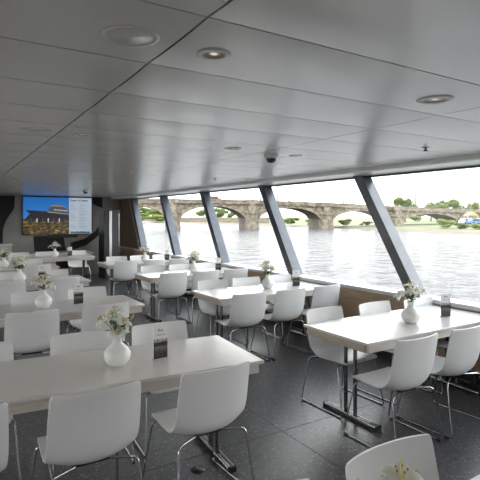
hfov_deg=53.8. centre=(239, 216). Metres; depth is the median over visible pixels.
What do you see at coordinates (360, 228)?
shore
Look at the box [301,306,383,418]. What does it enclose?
dining chair
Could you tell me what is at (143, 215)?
bush
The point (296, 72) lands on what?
ceiling
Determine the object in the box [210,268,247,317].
dining chair
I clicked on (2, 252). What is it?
lily bouquet
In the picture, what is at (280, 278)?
dining chair
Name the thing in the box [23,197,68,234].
picture
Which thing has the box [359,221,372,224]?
bush
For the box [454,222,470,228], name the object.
bush
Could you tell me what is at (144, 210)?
tree
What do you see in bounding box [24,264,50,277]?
dining chair
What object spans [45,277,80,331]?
dining chair
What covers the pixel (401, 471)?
lily bouquet
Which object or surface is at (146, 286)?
dining chair
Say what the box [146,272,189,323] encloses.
dining chair
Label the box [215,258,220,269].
menu card
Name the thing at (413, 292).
lily bouquet
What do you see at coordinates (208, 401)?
dining chair
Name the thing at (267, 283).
vase
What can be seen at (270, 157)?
dome camera
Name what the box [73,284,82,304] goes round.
menu card
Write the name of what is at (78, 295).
photo
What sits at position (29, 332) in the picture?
dining chair
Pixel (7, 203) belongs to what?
wall panel
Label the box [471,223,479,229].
bush
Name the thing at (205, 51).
recessed light
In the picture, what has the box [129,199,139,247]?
trim
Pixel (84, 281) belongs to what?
dining table
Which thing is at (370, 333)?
dining table
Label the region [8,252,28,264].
dining chair
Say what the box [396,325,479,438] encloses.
dining chair
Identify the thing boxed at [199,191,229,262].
trim
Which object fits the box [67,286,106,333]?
dining chair
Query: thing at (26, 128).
grille
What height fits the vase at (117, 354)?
0.193 m
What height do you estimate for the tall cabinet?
1.900 m
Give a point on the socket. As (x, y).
(196, 469)
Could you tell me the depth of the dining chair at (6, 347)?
3.29 m
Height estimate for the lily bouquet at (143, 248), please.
0.266 m
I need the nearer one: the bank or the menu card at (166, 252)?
the menu card at (166, 252)
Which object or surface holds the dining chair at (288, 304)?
on the floor
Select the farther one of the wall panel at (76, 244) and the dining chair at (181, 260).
the wall panel at (76, 244)
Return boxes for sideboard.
[0,243,12,259]
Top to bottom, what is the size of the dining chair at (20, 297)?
0.829 m
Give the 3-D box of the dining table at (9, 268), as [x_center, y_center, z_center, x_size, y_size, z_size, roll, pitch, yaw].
[-4.444,1.330,8.985,1.800,0.740,0.760,0,0,-32]
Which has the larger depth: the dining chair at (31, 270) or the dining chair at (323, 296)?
the dining chair at (31, 270)
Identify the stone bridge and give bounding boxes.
[138,198,479,229]
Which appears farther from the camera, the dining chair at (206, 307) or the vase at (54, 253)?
the vase at (54, 253)
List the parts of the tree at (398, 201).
crown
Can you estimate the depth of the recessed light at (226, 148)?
4.08 m
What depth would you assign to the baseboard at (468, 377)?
5.75 m
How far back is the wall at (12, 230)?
13.81 m
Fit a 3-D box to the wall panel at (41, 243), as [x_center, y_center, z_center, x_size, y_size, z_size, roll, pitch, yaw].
[-5.413,1.020,13.570,0.950,0.960,0.019,0,0,-32]
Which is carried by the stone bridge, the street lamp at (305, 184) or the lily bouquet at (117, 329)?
the street lamp at (305, 184)
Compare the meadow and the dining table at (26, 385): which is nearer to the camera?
the dining table at (26, 385)
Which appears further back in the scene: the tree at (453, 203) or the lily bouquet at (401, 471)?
the tree at (453, 203)
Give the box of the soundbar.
[47,235,77,237]
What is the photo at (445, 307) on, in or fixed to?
on the menu card at (445, 298)
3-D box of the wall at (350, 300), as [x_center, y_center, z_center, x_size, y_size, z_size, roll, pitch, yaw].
[0.834,0.510,7.451,0.190,2.120,16.998,0,0,-32]
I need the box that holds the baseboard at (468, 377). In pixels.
[186,290,479,384]
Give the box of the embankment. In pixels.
[144,217,268,222]
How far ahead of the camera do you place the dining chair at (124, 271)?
9.36 m
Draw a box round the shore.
[147,221,479,234]
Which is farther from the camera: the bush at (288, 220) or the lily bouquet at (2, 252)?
the bush at (288, 220)
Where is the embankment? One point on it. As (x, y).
(182, 219)
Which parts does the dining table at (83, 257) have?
post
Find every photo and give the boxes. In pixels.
[38,271,45,279]
[74,291,82,303]
[154,337,166,359]
[215,262,220,269]
[293,276,299,285]
[441,302,450,316]
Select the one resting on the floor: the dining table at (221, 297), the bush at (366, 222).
the dining table at (221, 297)
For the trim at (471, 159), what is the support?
attached to the wall
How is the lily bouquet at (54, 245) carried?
in the vase at (54, 253)
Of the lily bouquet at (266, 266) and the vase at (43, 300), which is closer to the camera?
the vase at (43, 300)
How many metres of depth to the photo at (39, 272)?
7.14 m
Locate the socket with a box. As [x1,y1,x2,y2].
[191,466,205,473]
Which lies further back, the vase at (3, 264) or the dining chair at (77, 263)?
the dining chair at (77, 263)
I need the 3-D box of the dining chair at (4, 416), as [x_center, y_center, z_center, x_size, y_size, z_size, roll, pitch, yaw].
[-1.409,1.286,2.283,0.546,0.829,0.539,0,0,-34]
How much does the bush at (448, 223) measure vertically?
2.494 m
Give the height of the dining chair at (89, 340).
0.829 m
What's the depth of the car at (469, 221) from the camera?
125.17 m
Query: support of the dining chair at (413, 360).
on the floor
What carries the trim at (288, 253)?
attached to the wall at (350, 300)
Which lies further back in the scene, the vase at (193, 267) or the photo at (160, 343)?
the vase at (193, 267)
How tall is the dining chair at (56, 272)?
0.829 m
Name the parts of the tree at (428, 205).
crown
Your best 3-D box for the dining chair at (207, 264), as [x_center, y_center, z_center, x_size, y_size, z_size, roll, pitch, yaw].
[-0.524,1.286,8.841,0.546,0.829,0.539,0,0,-32]
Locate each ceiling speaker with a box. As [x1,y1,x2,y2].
[20,127,51,131]
[98,24,159,47]
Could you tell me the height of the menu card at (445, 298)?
0.222 m
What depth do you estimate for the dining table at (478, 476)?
1.74 m
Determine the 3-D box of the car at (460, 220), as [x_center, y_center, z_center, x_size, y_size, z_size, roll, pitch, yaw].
[61.481,1.171,128.000,4.200,1.450,1.760,0,0,-17]
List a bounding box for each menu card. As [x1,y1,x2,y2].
[38,266,45,279]
[68,247,71,255]
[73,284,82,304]
[152,325,167,360]
[164,250,168,259]
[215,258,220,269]
[292,270,299,286]
[439,294,450,317]
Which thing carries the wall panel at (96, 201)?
attached to the wall at (12, 230)
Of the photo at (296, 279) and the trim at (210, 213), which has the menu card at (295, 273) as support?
the photo at (296, 279)
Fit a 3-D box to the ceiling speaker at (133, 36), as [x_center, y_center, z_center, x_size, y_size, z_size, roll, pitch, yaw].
[-0.365,-0.597,1.561,0.204,0.006,0.204,0,0,-32]
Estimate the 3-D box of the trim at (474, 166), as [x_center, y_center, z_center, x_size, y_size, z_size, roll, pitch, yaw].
[0.930,-0.536,7.509,0.085,0.028,17.000,0,0,-32]
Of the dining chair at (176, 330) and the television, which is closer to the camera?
the dining chair at (176, 330)
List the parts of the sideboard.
door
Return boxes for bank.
[269,217,437,223]
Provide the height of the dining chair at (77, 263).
0.829 m
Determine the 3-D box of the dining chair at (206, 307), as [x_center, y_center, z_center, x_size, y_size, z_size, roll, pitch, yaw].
[-0.267,1.286,6.332,0.546,0.829,0.539,0,0,-30]
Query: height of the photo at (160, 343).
0.134 m
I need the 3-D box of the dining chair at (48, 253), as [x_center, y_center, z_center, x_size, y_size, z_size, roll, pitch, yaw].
[-4.792,1.286,11.717,0.546,0.829,0.539,0,0,-31]
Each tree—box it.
[139,206,153,214]
[148,208,161,214]
[195,209,205,216]
[214,208,233,216]
[393,196,418,221]
[408,215,424,220]
[424,201,438,220]
[431,199,460,208]
[465,201,478,209]
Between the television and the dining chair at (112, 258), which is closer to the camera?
the dining chair at (112, 258)
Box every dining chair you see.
[0,271,26,291]
[0,281,25,304]
[0,341,20,479]
[0,402,8,471]
[4,309,59,357]
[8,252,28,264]
[10,290,59,334]
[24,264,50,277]
[25,259,42,264]
[30,380,142,479]
[35,251,55,264]
[39,269,68,290]
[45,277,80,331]
[46,330,134,479]
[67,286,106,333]
[68,250,91,283]
[81,302,128,345]
[105,256,134,294]
[107,260,138,301]
[128,255,156,295]
[132,321,207,457]
[134,259,164,300]
[138,265,177,317]
[142,360,254,479]
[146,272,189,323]
[152,254,170,270]
[167,263,200,313]
[168,258,190,295]
[179,270,219,322]
[193,262,214,308]
[194,279,246,345]
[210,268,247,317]
[213,291,269,361]
[229,276,280,344]
[250,287,308,360]
[262,274,306,338]
[287,284,339,352]
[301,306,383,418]
[343,333,443,447]
[345,434,438,479]
[357,301,432,404]
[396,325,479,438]
[403,297,476,394]
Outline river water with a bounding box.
[142,221,479,302]
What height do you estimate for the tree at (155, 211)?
9.044 m
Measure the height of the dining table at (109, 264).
0.740 m
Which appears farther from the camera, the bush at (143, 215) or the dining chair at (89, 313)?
the bush at (143, 215)
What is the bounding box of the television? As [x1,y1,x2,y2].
[22,196,91,234]
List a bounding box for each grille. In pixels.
[25,127,46,130]
[107,28,151,44]
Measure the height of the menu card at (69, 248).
0.222 m
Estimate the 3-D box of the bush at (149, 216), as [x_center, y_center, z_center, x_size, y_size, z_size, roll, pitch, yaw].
[-59.021,0.513,318.768,16.359,5.041,14.137,0,0,1]
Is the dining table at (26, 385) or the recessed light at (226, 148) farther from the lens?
the recessed light at (226, 148)
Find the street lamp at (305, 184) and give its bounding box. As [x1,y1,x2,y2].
[304,184,305,201]
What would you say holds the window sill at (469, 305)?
attached to the wall at (350, 300)
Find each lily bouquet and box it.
[0,248,11,257]
[11,256,28,269]
[30,271,56,289]
[48,241,59,248]
[96,303,133,340]
[139,244,150,252]
[186,250,201,260]
[258,260,275,275]
[357,458,423,479]
[393,280,426,301]
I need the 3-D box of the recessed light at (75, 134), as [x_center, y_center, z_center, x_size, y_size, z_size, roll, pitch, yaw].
[-1.147,-0.595,3.429,0.124,0.010,0.124,0,0,-32]
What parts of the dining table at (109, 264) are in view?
post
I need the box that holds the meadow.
[218,221,479,231]
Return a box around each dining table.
[0,263,59,271]
[0,275,90,329]
[0,295,144,327]
[0,335,263,479]
[12,254,95,286]
[29,250,93,277]
[97,258,176,295]
[134,267,231,321]
[192,281,325,337]
[304,305,479,431]
[470,475,479,479]
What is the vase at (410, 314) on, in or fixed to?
on the dining table at (370, 333)
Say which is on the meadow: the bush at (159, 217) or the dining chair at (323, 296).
the bush at (159, 217)
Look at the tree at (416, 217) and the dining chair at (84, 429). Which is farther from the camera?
the tree at (416, 217)
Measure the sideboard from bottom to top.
0.950 m
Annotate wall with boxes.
[0,195,119,274]
[120,199,479,372]
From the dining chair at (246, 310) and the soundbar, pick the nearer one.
the dining chair at (246, 310)
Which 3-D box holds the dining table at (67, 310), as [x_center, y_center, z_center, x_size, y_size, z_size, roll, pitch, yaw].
[-2.011,1.330,5.046,1.800,0.740,0.760,0,0,-32]
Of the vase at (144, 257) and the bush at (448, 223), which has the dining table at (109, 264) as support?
the vase at (144, 257)
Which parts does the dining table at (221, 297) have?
post, post, post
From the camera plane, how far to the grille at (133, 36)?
1.56 m
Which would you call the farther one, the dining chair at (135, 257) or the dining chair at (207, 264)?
the dining chair at (135, 257)
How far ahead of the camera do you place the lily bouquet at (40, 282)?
4.97 m
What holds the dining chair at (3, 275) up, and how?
on the floor
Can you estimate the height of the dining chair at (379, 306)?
0.829 m
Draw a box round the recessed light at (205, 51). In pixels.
[197,48,230,60]
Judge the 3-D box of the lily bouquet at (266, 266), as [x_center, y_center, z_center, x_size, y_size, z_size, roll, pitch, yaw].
[0.365,0.702,6.347,0.237,0.267,0.258,0,0,-18]
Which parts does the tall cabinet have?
door, handle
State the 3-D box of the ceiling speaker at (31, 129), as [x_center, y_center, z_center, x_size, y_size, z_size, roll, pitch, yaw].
[-1.389,-0.597,3.220,0.204,0.006,0.204,0,0,-32]
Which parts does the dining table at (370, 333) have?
post, post, post, post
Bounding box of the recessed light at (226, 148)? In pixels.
[224,147,240,149]
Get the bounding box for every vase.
[0,257,8,267]
[13,269,25,281]
[35,289,51,307]
[51,249,58,256]
[104,337,130,366]
[141,252,148,260]
[189,261,198,271]
[261,274,273,288]
[401,301,420,323]
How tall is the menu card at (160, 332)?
0.222 m
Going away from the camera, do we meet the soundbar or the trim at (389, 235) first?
the trim at (389, 235)
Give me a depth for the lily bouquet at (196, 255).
8.25 m
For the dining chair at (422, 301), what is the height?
0.829 m
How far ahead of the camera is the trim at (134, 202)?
13.47 m
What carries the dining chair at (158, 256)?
on the floor
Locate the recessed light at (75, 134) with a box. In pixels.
[73,133,90,136]
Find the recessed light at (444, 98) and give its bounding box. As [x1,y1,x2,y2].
[416,95,453,103]
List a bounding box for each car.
[458,219,467,223]
[466,219,479,223]
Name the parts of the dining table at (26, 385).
post, post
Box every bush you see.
[140,213,148,220]
[145,214,157,219]
[153,215,164,220]
[283,217,299,223]
[338,219,351,225]
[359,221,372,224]
[435,219,456,227]
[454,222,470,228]
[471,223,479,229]
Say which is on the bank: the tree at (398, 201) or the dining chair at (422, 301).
the tree at (398, 201)
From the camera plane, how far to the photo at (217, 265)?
8.51 m
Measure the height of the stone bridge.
9.850 m
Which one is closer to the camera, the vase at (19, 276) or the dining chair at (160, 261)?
the vase at (19, 276)
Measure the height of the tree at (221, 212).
8.750 m
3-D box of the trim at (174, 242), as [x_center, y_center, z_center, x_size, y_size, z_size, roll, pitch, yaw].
[-1.717,0.175,11.610,0.170,1.450,1.020,0,0,-32]
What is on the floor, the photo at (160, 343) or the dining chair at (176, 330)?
the dining chair at (176, 330)
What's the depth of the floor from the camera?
3.89 m
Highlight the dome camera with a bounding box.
[264,153,277,162]
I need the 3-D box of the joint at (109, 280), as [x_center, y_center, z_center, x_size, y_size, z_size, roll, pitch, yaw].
[-3.130,1.699,5.001,9.130,0.001,17.000,0,0,-32]
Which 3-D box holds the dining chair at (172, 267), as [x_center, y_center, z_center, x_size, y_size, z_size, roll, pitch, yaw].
[-0.983,1.286,8.557,0.546,0.829,0.539,0,0,-31]
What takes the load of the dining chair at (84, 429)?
on the floor
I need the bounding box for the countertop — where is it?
[0,243,12,245]
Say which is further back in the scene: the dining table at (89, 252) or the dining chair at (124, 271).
the dining table at (89, 252)
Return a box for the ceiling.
[0,0,479,197]
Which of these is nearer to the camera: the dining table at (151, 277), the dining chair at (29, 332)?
the dining chair at (29, 332)
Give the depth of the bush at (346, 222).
149.61 m
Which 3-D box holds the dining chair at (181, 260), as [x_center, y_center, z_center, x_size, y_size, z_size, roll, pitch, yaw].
[-1.399,1.286,10.164,0.546,0.829,0.539,0,0,-33]
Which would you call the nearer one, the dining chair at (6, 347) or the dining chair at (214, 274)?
the dining chair at (6, 347)
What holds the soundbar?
attached to the wall at (12, 230)
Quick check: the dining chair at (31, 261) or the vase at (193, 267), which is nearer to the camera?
the vase at (193, 267)
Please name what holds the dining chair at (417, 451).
on the floor
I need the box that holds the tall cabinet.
[99,210,118,278]
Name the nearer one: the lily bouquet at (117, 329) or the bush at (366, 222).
the lily bouquet at (117, 329)
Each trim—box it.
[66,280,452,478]
[111,153,479,199]
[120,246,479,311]
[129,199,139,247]
[130,198,146,247]
[137,165,479,198]
[159,195,181,254]
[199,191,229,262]
[258,185,302,274]
[353,175,426,295]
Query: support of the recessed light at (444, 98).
in the ceiling
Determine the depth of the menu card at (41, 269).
7.14 m
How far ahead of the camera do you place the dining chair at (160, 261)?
9.65 m
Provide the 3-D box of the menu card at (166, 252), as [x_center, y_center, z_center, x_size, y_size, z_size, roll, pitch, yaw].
[-1.627,0.849,10.513,0.104,0.222,0.044,0,0,-15]
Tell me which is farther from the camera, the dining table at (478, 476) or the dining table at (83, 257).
the dining table at (83, 257)
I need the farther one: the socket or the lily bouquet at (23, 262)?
the lily bouquet at (23, 262)
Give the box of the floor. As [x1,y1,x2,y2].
[0,273,479,479]
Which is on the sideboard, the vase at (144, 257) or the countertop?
the countertop
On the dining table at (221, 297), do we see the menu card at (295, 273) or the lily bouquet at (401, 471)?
the menu card at (295, 273)
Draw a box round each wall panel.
[0,196,14,242]
[34,236,67,268]
[70,226,98,249]
[92,198,101,207]
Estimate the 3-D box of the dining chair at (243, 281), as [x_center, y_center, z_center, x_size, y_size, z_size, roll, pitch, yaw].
[0.201,1.286,6.621,0.546,0.829,0.539,0,0,-30]
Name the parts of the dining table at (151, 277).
post, post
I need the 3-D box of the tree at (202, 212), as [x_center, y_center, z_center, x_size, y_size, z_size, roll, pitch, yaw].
[-23.176,-1.615,300.056,11.268,7.648,11.213,0,0,-8]
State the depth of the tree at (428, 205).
225.30 m
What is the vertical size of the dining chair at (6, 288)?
0.829 m
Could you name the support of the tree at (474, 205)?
on the bank

